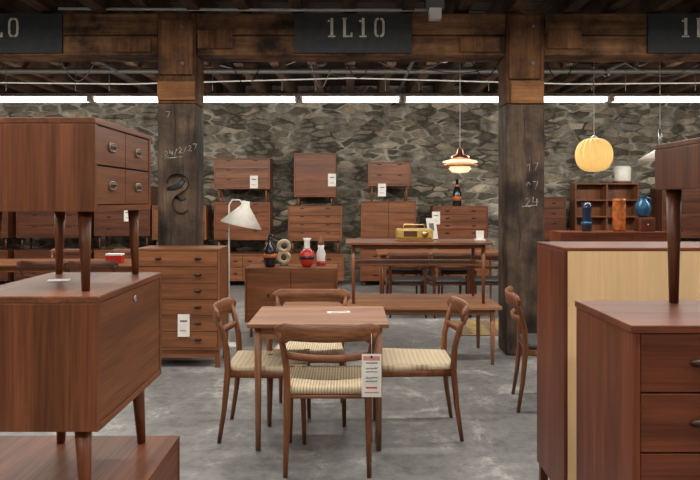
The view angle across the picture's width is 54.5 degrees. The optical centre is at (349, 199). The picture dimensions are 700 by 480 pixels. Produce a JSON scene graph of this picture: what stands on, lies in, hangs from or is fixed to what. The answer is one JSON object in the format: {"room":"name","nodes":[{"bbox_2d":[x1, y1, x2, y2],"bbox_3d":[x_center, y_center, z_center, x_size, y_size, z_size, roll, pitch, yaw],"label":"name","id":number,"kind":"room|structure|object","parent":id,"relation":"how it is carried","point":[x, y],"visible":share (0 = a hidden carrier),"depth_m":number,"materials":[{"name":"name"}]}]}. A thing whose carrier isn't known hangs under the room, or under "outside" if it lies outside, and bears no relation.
{"room":"furniture store","nodes":[
{"label":"furniture store","id":0,"kind":"room"},
{"bbox_2d":[0,281,549,479],"bbox_3d":[0.000,1.470,4.200,16.400,0.100,15.400,0,0,0],"label":"floor","id":1,"kind":"structure","parent":0,"point":[420,441],"depth_m":4.36,"materials":[{"name":"concrete"}]},
{"bbox_2d":[0,248,20,283],"bbox_3d":[-6.193,1.122,11.414,1.120,0.595,0.473,0,0,0],"label":"dresser","id":2,"kind":"object","parent":1,"relation":"on","point":[9,253],"visible":0.39,"depth_m":11.22,"materials":[{"name":"brown wood"}]},
{"bbox_2d":[1,212,15,249],"bbox_3d":[-6.193,0.248,11.414,1.120,1.152,0.473,0,0,0],"label":"dresser","id":3,"kind":"object","parent":2,"relation":"on","point":[8,227],"visible":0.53,"depth_m":11.25,"materials":[{"name":"brown wood"}]},
{"bbox_2d":[17,260,66,279],"bbox_3d":[-3.200,1.024,7.305,0.544,0.796,0.583,0,0,0],"label":"dining chair","id":4,"kind":"object","parent":1,"relation":"on","point":[36,265],"visible":0.25,"depth_m":7.03,"materials":[{"name":"brown wood"}]},
{"bbox_2d":[14,248,98,280],"bbox_3d":[-4.908,1.122,11.414,1.252,0.595,0.473,0,0,0],"label":"dresser","id":5,"kind":"object","parent":1,"relation":"on","point":[27,253],"visible":0.36,"depth_m":11.20,"materials":[{"name":"brown wood"}]},
{"bbox_2d":[16,212,97,249],"bbox_3d":[-4.908,0.330,11.425,1.186,0.987,0.450,0,0,0],"label":"dresser","id":6,"kind":"object","parent":5,"relation":"on","point":[30,225],"visible":0.41,"depth_m":11.20,"materials":[{"name":"brown wood"}]},
{"bbox_2d":[0,259,131,271],"bbox_3d":[-3.375,1.070,7.925,2.050,0.700,0.850,0,0,0],"label":"dining table","id":7,"kind":"object","parent":1,"relation":"on","point":[6,265],"visible":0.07,"depth_m":7.56,"materials":[{"name":"brown wood"}]},
{"bbox_2d":[105,253,124,262],"bbox_3d":[-2.696,0.666,7.800,0.184,0.105,0.124,0,0,0],"label":"gift box","id":8,"kind":"object","parent":7,"relation":"on","point":[118,257],"visible":0.87,"depth_m":7.74,"materials":[{"name":"red cardboard"}]},
{"bbox_2d":[49,248,91,272],"bbox_3d":[-3.600,1.024,8.545,0.544,0.796,0.583,0,0,0],"label":"dining chair","id":9,"kind":"object","parent":1,"relation":"on","point":[72,252],"visible":0.08,"depth_m":8.81,"materials":[{"name":"brown wood"}]},
{"bbox_2d":[0,436,179,479],"bbox_3d":[-1.012,1.160,2.150,0.775,0.520,0.900,0,0,0],"label":"base cabinet","id":10,"kind":"object","parent":1,"relation":"on","point":[21,457],"visible":0.89,"depth_m":2.39,"materials":[{"name":"brown wood"}]},
{"bbox_2d":[0,272,160,479],"bbox_3d":[-0.921,0.587,2.255,0.417,0.626,0.650,0,0,0],"label":"bar cabinet","id":11,"kind":"object","parent":10,"relation":"on","point":[72,359],"visible":1,"depth_m":1.93,"materials":[{"name":"brown wood"}]},
{"bbox_2d":[46,279,70,281],"bbox_3d":[-0.985,0.272,2.300,0.070,0.002,0.060,0,0,-17],"label":"paper slip","id":12,"kind":"object","parent":11,"relation":"on","point":[48,280],"visible":1,"depth_m":2.29,"materials":[{"name":"white paper"}]},
{"bbox_2d":[0,117,150,290],"bbox_3d":[-0.933,0.015,2.280,0.374,0.517,0.560,0,0,0],"label":"chest","id":13,"kind":"object","parent":11,"relation":"on","point":[84,166],"visible":1,"depth_m":2.00,"materials":[{"name":"brown wood"}]},
{"bbox_2d":[64,260,118,271],"bbox_3d":[-2.698,1.024,7.285,0.544,0.796,0.583,0,0,-3],"label":"dining chair","id":14,"kind":"object","parent":1,"relation":"on","point":[112,265],"visible":0.14,"depth_m":7.02,"materials":[{"name":"brown wood"}]},
{"bbox_2d":[94,248,130,258],"bbox_3d":[-3.755,1.122,11.414,0.922,0.595,0.473,0,0,0],"label":"dresser","id":15,"kind":"object","parent":1,"relation":"on","point":[98,254],"visible":0.07,"depth_m":11.20,"materials":[{"name":"brown wood"}]},
{"bbox_2d":[94,186,157,249],"bbox_3d":[-3.755,0.297,11.414,0.922,1.053,0.473,0,0,0],"label":"dresser","id":16,"kind":"object","parent":15,"relation":"on","point":[106,223],"visible":0.41,"depth_m":11.20,"materials":[{"name":"brown wood"}]},
{"bbox_2d":[111,248,130,254],"bbox_3d":[-2.800,1.024,8.545,0.544,0.796,0.583,0,0,0],"label":"dining chair","id":17,"kind":"object","parent":1,"relation":"on","point":[117,250],"visible":0.09,"depth_m":8.80,"materials":[{"name":"brown wood"}]},
{"bbox_2d":[157,13,203,244],"bbox_3d":[-1.582,-0.145,6.353,0.350,3.130,0.394,0,0,0],"label":"column","id":18,"kind":"structure","parent":1,"relation":"on","point":[180,83],"depth_m":6.20,"materials":[{"name":"brown wood"}]},
{"bbox_2d":[167,173,188,212],"bbox_3d":[-1.568,-0.062,6.198,0.205,0.364,0.072,0,0,0],"label":"graffiti","id":19,"kind":"object","parent":18,"relation":"attached to","point":[181,182],"visible":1,"depth_m":6.20,"materials":[{"name":"black paint"}]},
{"bbox_2d":[165,111,196,158],"bbox_3d":[-1.543,-0.593,6.199,0.296,0.436,0.010,0,0,0],"label":"chalk scrawl","id":20,"kind":"object","parent":18,"relation":"attached to","point":[166,111],"visible":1,"depth_m":6.20,"materials":[{"name":"grey paint"}]},
{"bbox_2d":[139,245,227,367],"bbox_3d":[-1.455,0.915,5.939,0.710,1.010,0.423,0,0,0],"label":"dresser","id":21,"kind":"object","parent":1,"relation":"on","point":[194,278],"visible":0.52,"depth_m":5.75,"materials":[{"name":"brown wood"}]},
{"bbox_2d":[220,199,261,347],"bbox_3d":[-1.074,0.706,6.620,0.427,1.428,0.410,0,0,0],"label":"floor lamp","id":22,"kind":"object","parent":1,"relation":"on","point":[243,216],"visible":0.84,"depth_m":6.55,"materials":[{"name":"white metal"}]},
{"bbox_2d":[230,252,263,280],"bbox_3d":[-1.771,1.155,11.414,0.972,0.529,0.473,0,0,0],"label":"dresser","id":23,"kind":"object","parent":1,"relation":"on","point":[239,261],"visible":0.31,"depth_m":11.20,"materials":[{"name":"brown wood"}]},
{"bbox_2d":[214,202,272,244],"bbox_3d":[-1.779,0.462,11.425,0.922,0.856,0.450,0,0,0],"label":"dresser","id":24,"kind":"object","parent":23,"relation":"on","point":[262,211],"visible":0.72,"depth_m":11.20,"materials":[{"name":"brown wood"}]},
{"bbox_2d":[214,158,272,201],"bbox_3d":[-1.779,-0.329,11.420,0.922,0.724,0.460,0,0,0],"label":"dresser","id":25,"kind":"object","parent":24,"relation":"on","point":[229,173],"visible":1,"depth_m":11.20,"materials":[{"name":"brown wood"}]},
{"bbox_2d":[212,297,310,444],"bbox_3d":[-0.545,1.024,4.190,0.583,0.796,0.544,0,0,0],"label":"dining chair","id":26,"kind":"object","parent":1,"relation":"on","point":[242,365],"visible":0.83,"depth_m":3.99,"materials":[{"name":"brown wood"}]},
{"bbox_2d":[245,264,337,336],"bbox_3d":[-0.610,1.060,7.197,0.950,0.720,0.445,0,0,0],"label":"sideboard","id":27,"kind":"object","parent":1,"relation":"on","point":[261,281],"visible":0.48,"depth_m":7.00,"materials":[{"name":"brown wood"}]},
{"bbox_2d":[263,234,276,266],"bbox_3d":[-0.835,0.529,7.100,0.144,0.340,0.144,0,0,0],"label":"vase","id":28,"kind":"object","parent":27,"relation":"on","point":[269,255],"visible":1,"depth_m":7.05,"materials":[{"name":"ceramic"}]},
{"bbox_2d":[277,239,290,265],"bbox_3d":[-0.707,0.558,7.280,0.154,0.282,0.060,0,0,0],"label":"ring sculpture","id":29,"kind":"object","parent":27,"relation":"on","point":[281,251],"visible":1,"depth_m":7.26,"materials":[{"name":"beige ceramic"}]},
{"bbox_2d":[299,238,314,266],"bbox_3d":[-0.449,0.549,7.100,0.166,0.300,0.166,0,0,0],"label":"vase","id":30,"kind":"object","parent":27,"relation":"on","point":[306,257],"visible":1,"depth_m":7.05,"materials":[{"name":"ceramic"}]},
{"bbox_2d":[316,235,325,265],"bbox_3d":[-0.309,0.536,7.250,0.106,0.325,0.106,0,0,0],"label":"bottle","id":31,"kind":"object","parent":27,"relation":"on","point":[320,253],"visible":1,"depth_m":7.22,"materials":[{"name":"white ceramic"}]},
{"bbox_2d":[268,289,349,426],"bbox_3d":[-0.270,1.024,4.545,0.544,0.796,0.583,0,0,0],"label":"dining chair","id":32,"kind":"object","parent":1,"relation":"on","point":[280,296],"visible":0.58,"depth_m":4.74,"materials":[{"name":"brown wood"}]},
{"bbox_2d":[286,252,343,285],"bbox_3d":[-0.577,1.155,11.414,0.955,0.529,0.473,0,0,0],"label":"dresser","id":33,"kind":"object","parent":1,"relation":"on","point":[330,257],"visible":0.38,"depth_m":11.20,"materials":[{"name":"brown wood"}]},
{"bbox_2d":[288,206,341,253],"bbox_3d":[-0.577,0.495,11.425,0.889,0.790,0.450,0,0,0],"label":"dresser","id":34,"kind":"object","parent":33,"relation":"on","point":[312,222],"visible":1,"depth_m":11.20,"materials":[{"name":"brown wood"}]},
{"bbox_2d":[294,153,336,205],"bbox_3d":[-0.577,-0.337,11.420,0.692,0.872,0.460,0,0,0],"label":"dresser","id":35,"kind":"object","parent":34,"relation":"on","point":[315,174],"visible":1,"depth_m":11.20,"materials":[{"name":"brown wood"}]},
{"bbox_2d":[247,306,388,450],"bbox_3d":[-0.179,1.058,4.125,0.794,0.725,0.650,0,0,0],"label":"dining table","id":36,"kind":"object","parent":1,"relation":"on","point":[264,321],"visible":0.73,"depth_m":3.92,"materials":[{"name":"brown wood"}]},
{"bbox_2d":[327,311,350,313],"bbox_3d":[-0.070,0.693,4.200,0.140,0.004,0.060,0,0,-11],"label":"label","id":37,"kind":"object","parent":36,"relation":"on","point":[328,312],"visible":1,"depth_m":4.18,"materials":[{"name":"white paper"}]},
{"bbox_2d":[274,323,380,477],"bbox_3d":[-0.116,1.024,3.693,0.545,0.796,0.596,0,0,0],"label":"dining chair","id":38,"kind":"object","parent":1,"relation":"on","point":[364,381],"visible":1,"depth_m":3.49,"materials":[{"name":"brown wood"}]},
{"bbox_2d":[360,248,414,285],"bbox_3d":[0.642,1.122,11.414,0.955,0.595,0.473,0,0,0],"label":"dresser","id":39,"kind":"object","parent":1,"relation":"on","point":[367,273],"visible":0.43,"depth_m":11.20,"materials":[{"name":"brown wood"}]},
{"bbox_2d":[361,201,415,249],"bbox_3d":[0.634,0.420,11.425,0.906,0.806,0.450,0,0,0],"label":"dresser","id":40,"kind":"object","parent":39,"relation":"on","point":[379,219],"visible":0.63,"depth_m":11.20,"materials":[{"name":"brown wood"}]},
{"bbox_2d":[367,162,410,200],"bbox_3d":[0.651,-0.304,11.420,0.708,0.641,0.460,0,0,0],"label":"dresser","id":41,"kind":"object","parent":40,"relation":"on","point":[381,175],"visible":1,"depth_m":11.20,"materials":[{"name":"brown wood"}]},
{"bbox_2d":[283,294,501,364],"bbox_3d":[0.360,1.165,6.200,1.880,0.510,0.800,0,0,0],"label":"table","id":42,"kind":"object","parent":1,"relation":"on","point":[393,304],"visible":0.46,"depth_m":5.98,"materials":[{"name":"brown wood"}]},
{"bbox_2d":[345,239,492,303],"bbox_3d":[0.600,0.639,6.215,1.280,0.539,0.630,0,0,0],"label":"side table","id":43,"kind":"object","parent":42,"relation":"on","point":[355,243],"visible":0.99,"depth_m":5.97,"materials":[{"name":"brown wood"}]},
{"bbox_2d":[395,224,433,240],"bbox_3d":[0.584,0.293,6.197,0.340,0.152,0.187,0,0,0],"label":"radio","id":44,"kind":"object","parent":43,"relation":"on","point":[402,234],"visible":1,"depth_m":6.12,"materials":[{"name":"gold metal"}]},
{"bbox_2d":[426,218,437,238],"bbox_3d":[0.761,0.270,6.426,0.100,0.198,0.113,0,0,-23],"label":"display card","id":45,"kind":"object","parent":43,"relation":"on","point":[431,222],"visible":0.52,"depth_m":6.40,"materials":[{"name":"grey paper"}]},
{"bbox_2d":[474,231,485,240],"bbox_3d":[1.185,0.324,6.200,0.100,0.090,0.060,0,0,0],"label":"price card","id":46,"kind":"object","parent":43,"relation":"on","point":[479,234],"visible":1,"depth_m":6.20,"materials":[{"name":"white paper"}]},
{"bbox_2d":[384,248,421,293],"bbox_3d":[0.750,1.024,9.645,0.544,0.796,0.583,0,0,0],"label":"dining chair","id":47,"kind":"object","parent":1,"relation":"on","point":[416,272],"visible":0.47,"depth_m":9.37,"materials":[{"name":"brown wood"}]},
{"bbox_2d":[385,252,429,317],"bbox_3d":[0.700,1.024,8.405,0.544,0.796,0.583,0,0,0],"label":"dining chair","id":48,"kind":"object","parent":1,"relation":"on","point":[391,280],"visible":0.76,"depth_m":8.21,"materials":[{"name":"brown wood"}]},
{"bbox_2d":[374,296,468,442],"bbox_3d":[0.440,1.024,4.220,0.583,0.796,0.544,0,0,0],"label":"dining chair","id":49,"kind":"object","parent":1,"relation":"on","point":[396,362],"visible":0.8,"depth_m":4.04,"materials":[{"name":"brown wood"}]},
{"bbox_2d":[375,249,497,298],"bbox_3d":[1.175,1.050,9.000,1.650,0.740,0.800,0,0,0],"label":"dining table","id":50,"kind":"object","parent":1,"relation":"on","point":[381,252],"visible":0.52,"depth_m":9.16,"materials":[{"name":"brown wood"}]},
{"bbox_2d":[427,252,470,318],"bbox_3d":[1.204,1.024,8.375,0.544,0.796,0.583,0,0,-6],"label":"dining chair","id":51,"kind":"object","parent":1,"relation":"on","point":[434,280],"visible":0.81,"depth_m":8.18,"materials":[{"name":"brown wood"}]},
{"bbox_2d":[436,248,476,293],"bbox_3d":[1.500,1.024,9.645,0.544,0.796,0.583,0,0,0],"label":"dining chair","id":52,"kind":"object","parent":1,"relation":"on","point":[441,272],"visible":0.4,"depth_m":9.37,"materials":[{"name":"brown wood"}]},
{"bbox_2d":[430,247,488,277],"bbox_3d":[1.828,1.106,11.414,0.922,0.628,0.473,0,0,0],"label":"dresser","id":53,"kind":"object","parent":1,"relation":"on","point":[486,261],"visible":0.12,"depth_m":11.20,"materials":[{"name":"brown wood"}]},
{"bbox_2d":[430,206,487,237],"bbox_3d":[1.812,0.445,11.414,0.922,0.691,0.473,0,0,0],"label":"dresser","id":54,"kind":"object","parent":53,"relation":"on","point":[451,221],"visible":0.73,"depth_m":11.20,"materials":[{"name":"brown wood"}]},
{"bbox_2d":[452,179,461,205],"bbox_3d":[1.795,-0.126,11.400,0.156,0.450,0.156,0,0,0],"label":"bottle vase","id":55,"kind":"object","parent":54,"relation":"on","point":[457,196],"visible":1,"depth_m":11.34,"materials":[{"name":"ceramic"}]},
{"bbox_2d":[451,320,497,335],"bbox_3d":[1.900,1.414,7.550,1.500,0.012,0.900,0,0,0],"label":"rug","id":56,"kind":"object","parent":1,"relation":"on","point":[469,329],"visible":0.09,"depth_m":7.46,"materials":[{"name":"fabric"}]},
{"bbox_2d":[465,252,497,317],"bbox_3d":[1.696,1.024,8.415,0.544,0.796,0.583,0,0,6],"label":"dining chair","id":57,"kind":"object","parent":1,"relation":"on","point":[489,280],"visible":0.41,"depth_m":8.23,"materials":[{"name":"brown wood"}]},
{"bbox_2d":[505,286,536,412],"bbox_3d":[1.375,1.024,4.727,0.583,0.796,0.544,0,0,9],"label":"dining chair","id":58,"kind":"object","parent":1,"relation":"on","point":[527,341],"visible":0.52,"depth_m":4.55,"materials":[{"name":"brown wood"}]},
{"bbox_2d":[498,13,543,354],"bbox_3d":[1.600,-0.145,6.353,0.350,3.130,0.394,0,0,0],"label":"column","id":59,"kind":"structure","parent":1,"relation":"on","point":[521,70],"depth_m":6.20,"materials":[{"name":"brown wood"}]},
{"bbox_2d":[522,163,537,206],"bbox_3d":[1.642,-0.139,6.199,0.150,0.406,0.010,0,0,0],"label":"chalk scrawl","id":60,"kind":"object","parent":59,"relation":"attached to","point":[536,202],"visible":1,"depth_m":6.20,"materials":[{"name":"grey paint"}]},
{"bbox_2d":[550,230,666,241],"bbox_3d":[3.183,0.903,8.387,1.302,1.034,0.475,0,0,0],"label":"highboard","id":61,"kind":"object","parent":1,"relation":"on","point":[555,235],"visible":0.12,"depth_m":8.18,"materials":[{"name":"red wood"}]},
{"bbox_2d":[581,203,591,231],"bbox_3d":[2.906,0.210,8.350,0.128,0.350,0.128,0,0,0],"label":"vase","id":62,"kind":"object","parent":61,"relation":"on","point":[586,223],"visible":1,"depth_m":8.30,"materials":[{"name":"ceramic"}]},
{"bbox_2d":[612,199,625,231],"bbox_3d":[3.304,0.185,8.350,0.170,0.400,0.170,0,0,0],"label":"ceramic vase","id":63,"kind":"object","parent":61,"relation":"on","point":[618,205],"visible":1,"depth_m":8.29,"materials":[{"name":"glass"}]},
{"bbox_2d":[634,217,654,231],"bbox_3d":[3.618,0.300,8.340,0.180,0.170,0.200,0,0,0],"label":"box","id":64,"kind":"object","parent":61,"relation":"on","point":[647,224],"visible":0.99,"depth_m":8.26,"materials":[{"name":"red wood"}]},
{"bbox_2d":[635,196,650,217],"bbox_3d":[3.595,0.081,8.340,0.194,0.265,0.190,0,0,0],"label":"jug","id":65,"kind":"object","parent":64,"relation":"on","point":[642,207],"visible":1,"depth_m":8.28,"materials":[{"name":"ceramic"}]},
{"bbox_2d":[537,242,699,479],"bbox_3d":[1.520,0.815,3.232,1.150,1.210,0.463,0,0,0],"label":"cabinet","id":66,"kind":"object","parent":1,"relation":"on","point":[567,272],"visible":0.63,"depth_m":3.00,"materials":[{"name":"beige wood"}]},
{"bbox_2d":[575,300,699,479],"bbox_3d":[1.170,0.885,2.126,0.772,1.070,0.498,0,0,0],"label":"dresser","id":67,"kind":"object","parent":1,"relation":"on","point":[638,361],"visible":1,"depth_m":1.92,"materials":[{"name":"red wood"}]},
{"bbox_2d":[655,137,699,302],"bbox_3d":[1.295,0.080,2.132,0.480,0.539,0.445,0,0,0],"label":"base cabinet","id":68,"kind":"object","parent":67,"relation":"on","point":[677,164],"visible":1,"depth_m":2.29,"materials":[{"name":"brown wood"}]},
{"bbox_3d":[4.266,0.990,11.413,1.054,0.859,0.475,0,0,0],"label":"sideboard","id":69,"kind":"object","parent":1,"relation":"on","visible":0},
{"bbox_2d":[570,183,638,229],"bbox_3d":[4.266,0.140,11.430,1.054,0.840,0.300,0,0,0],"label":"bookcase","id":70,"kind":"object","parent":69,"relation":"on","point":[601,195],"visible":0.67,"depth_m":11.57,"materials":[{"name":"brown wood"}]},
{"bbox_2d":[613,166,631,182],"bbox_3d":[4.579,-0.426,11.420,0.260,0.290,0.260,0,0,0],"label":"table lamp","id":71,"kind":"object","parent":70,"relation":"on","point":[622,174],"visible":0.98,"depth_m":11.32,"materials":[{"name":"white fabric"}]},
{"bbox_3d":[-2.817,1.122,11.414,0.889,0.595,0.473,0,0,0],"label":"dresser","id":72,"kind":"object","parent":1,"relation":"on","visible":0},
{"bbox_2d":[152,205,211,244],"bbox_3d":[-2.817,0.453,11.414,0.889,0.740,0.473,0,0,0],"label":"dresser","id":73,"kind":"object","parent":72,"relation":"on","point":[207,208],"visible":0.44,"depth_m":11.20,"materials":[{"name":"brown wood"}]},
{"bbox_3d":[3.360,1.139,11.414,0.461,0.562,0.473,0,0,0],"label":"dresser","id":74,"kind":"object","parent":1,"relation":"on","visible":0},
{"bbox_2d":[544,197,565,241],"bbox_3d":[3.360,0.404,11.414,0.395,0.905,0.473,0,0,0],"label":"dresser","id":75,"kind":"object","parent":74,"relation":"on","point":[554,207],"visible":0.47,"depth_m":11.20,"materials":[{"name":"brown wood"}]},
{"bbox_3d":[5.740,1.122,11.414,1.202,0.595,0.473,0,0,0],"label":"dresser","id":76,"kind":"object","parent":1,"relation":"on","visible":0},
{"bbox_2d":[650,188,699,237],"bbox_3d":[5.740,0.313,11.414,1.202,1.020,0.473,0,0,0],"label":"dresser","id":77,"kind":"object","parent":76,"relation":"on","point":[690,208],"visible":0.5,"depth_m":11.20,"materials":[{"name":"brown wood"}]},
{"bbox_2d":[0,14,699,61],"bbox_3d":[0.000,-1.515,6.364,16.400,0.380,0.352,0,0,0],"label":"timber beam","id":78,"kind":"object","parent":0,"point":[86,37],"visible":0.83,"depth_m":6.22,"materials":[{"name":"brown wood"}]},
{"bbox_2d":[0,14,62,52],"bbox_3d":[-3.155,-1.518,6.191,1.070,0.356,0.042,0,0,0],"label":"sign","id":79,"kind":"object","parent":78,"relation":"attached to","point":[19,33],"visible":1,"depth_m":6.18,"materials":[{"name":"black metal"}]},
{"bbox_2d":[294,14,411,52],"bbox_3d":[0.027,-1.518,6.191,1.070,0.356,0.042,0,0,0],"label":"sign","id":80,"kind":"object","parent":78,"relation":"attached to","point":[313,33],"visible":1,"depth_m":6.18,"materials":[{"name":"black metal"}]},
{"bbox_2d":[647,14,699,52],"bbox_3d":[3.246,-1.518,6.197,1.070,0.356,0.031,0,0,0],"label":"sign","id":81,"kind":"object","parent":78,"relation":"attached to","point":[666,33],"visible":1,"depth_m":6.18,"materials":[{"name":"black metal"}]},
{"bbox_2d":[0,86,699,280],"bbox_3d":[0.000,-0.290,12.050,16.400,3.420,0.300,0,0,0],"label":"wall","id":82,"kind":"structure","parent":0,"point":[425,135],"depth_m":11.90,"materials":[{"name":"stone"}]},
{"bbox_2d":[0,0,699,92],"bbox_3d":[0.000,-1.906,4.200,16.400,0.389,15.400,0,0,0],"label":"ceiling","id":83,"kind":"structure","parent":0,"point":[6,6],"depth_m":9.08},
{"bbox_2d":[0,62,92,102],"bbox_3d":[-3.683,-1.583,8.100,1.210,0.834,0.200,0,0,0],"label":"fluorescent light fixture","id":84,"kind":"object","parent":83,"relation":"hanging from","point":[4,97],"visible":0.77,"depth_m":8.04,"materials":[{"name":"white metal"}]},
{"bbox_2d":[91,62,157,102],"bbox_3d":[-2.453,-1.583,8.100,1.210,0.834,0.200,0,0,0],"label":"fluorescent light fixture","id":85,"kind":"object","parent":83,"relation":"hanging from","point":[96,97],"visible":0.56,"depth_m":8.04,"materials":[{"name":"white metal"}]},
{"bbox_2d":[204,62,297,102],"bbox_3d":[-1.222,-1.583,8.100,1.210,0.834,0.200,0,0,0],"label":"fluorescent light fixture","id":86,"kind":"object","parent":83,"relation":"hanging from","point":[208,97],"visible":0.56,"depth_m":8.04,"materials":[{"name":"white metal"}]},
{"bbox_2d":[0,0,699,105],"bbox_3d":[0.000,-1.657,8.965,16.300,0.687,5.770,0,0,0],"label":"conduit","id":87,"kind":"object","parent":83,"relation":"attached to","point":[434,8],"visible":0.56,"depth_m":7.79,"materials":[{"name":"metal"}]},
{"bbox_2d":[0,68,699,97],"bbox_3d":[0.000,-1.630,9.575,16.400,0.127,1.720,0,0,0],"label":"pipe","id":88,"kind":"object","parent":83,"relation":"attached to","point":[2,70],"visible":0.4,"depth_m":8.72,"materials":[{"name":"grey metal"}]},
{"bbox_2d":[300,62,401,102],"bbox_3d":[0.007,-1.583,8.100,1.210,0.834,0.200,0,0,0],"label":"fluorescent light fixture","id":89,"kind":"object","parent":83,"relation":"hanging from","point":[304,97],"visible":0.95,"depth_m":8.04,"materials":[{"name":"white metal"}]},
{"bbox_2d":[403,62,497,102],"bbox_3d":[1.238,-1.583,8.100,1.210,0.834,0.200,0,0,0],"label":"fluorescent light fixture","id":90,"kind":"object","parent":83,"relation":"hanging from","point":[407,97],"visible":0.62,"depth_m":8.04,"materials":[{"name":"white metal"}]},
{"bbox_2d":[442,148,478,172],"bbox_3d":[1.116,-1.135,6.900,0.370,1.729,0.370,0,0,0],"label":"pendant lamp","id":91,"kind":"object","parent":83,"relation":"hanging from","point":[459,163],"visible":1,"depth_m":6.81,"materials":[{"name":"white metal"}]},
{"bbox_2d":[544,93,609,102],"bbox_3d":[2.467,-1.583,8.100,1.210,0.834,0.200,0,0,0],"label":"fluorescent light fixture","id":92,"kind":"object","parent":83,"relation":"hanging from","point":[548,97],"visible":0.54,"depth_m":8.04,"materials":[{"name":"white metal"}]},
{"bbox_2d":[575,135,612,171],"bbox_3d":[2.691,-1.156,7.500,0.399,1.689,0.393,0,0,0],"label":"paper lantern","id":93,"kind":"object","parent":83,"relation":"hanging from","point":[593,154],"visible":0.99,"depth_m":7.37,"materials":[{"name":"yellow paper"}]},
{"bbox_2d":[638,129,661,160],"bbox_3d":[3.282,-1.214,7.200,0.440,1.572,0.440,0,0,0],"label":"pendant lamp","id":94,"kind":"object","parent":83,"relation":"hanging from","point":[650,156],"visible":0.4,"depth_m":7.19,"materials":[{"name":"metal"}]},
{"bbox_2d":[608,62,699,102],"bbox_3d":[3.697,-1.583,8.100,1.210,0.834,0.200,0,0,0],"label":"fluorescent light fixture","id":95,"kind":"object","parent":83,"relation":"hanging from","point":[614,97],"visible":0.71,"depth_m":8.04,"materials":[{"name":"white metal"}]}
]}

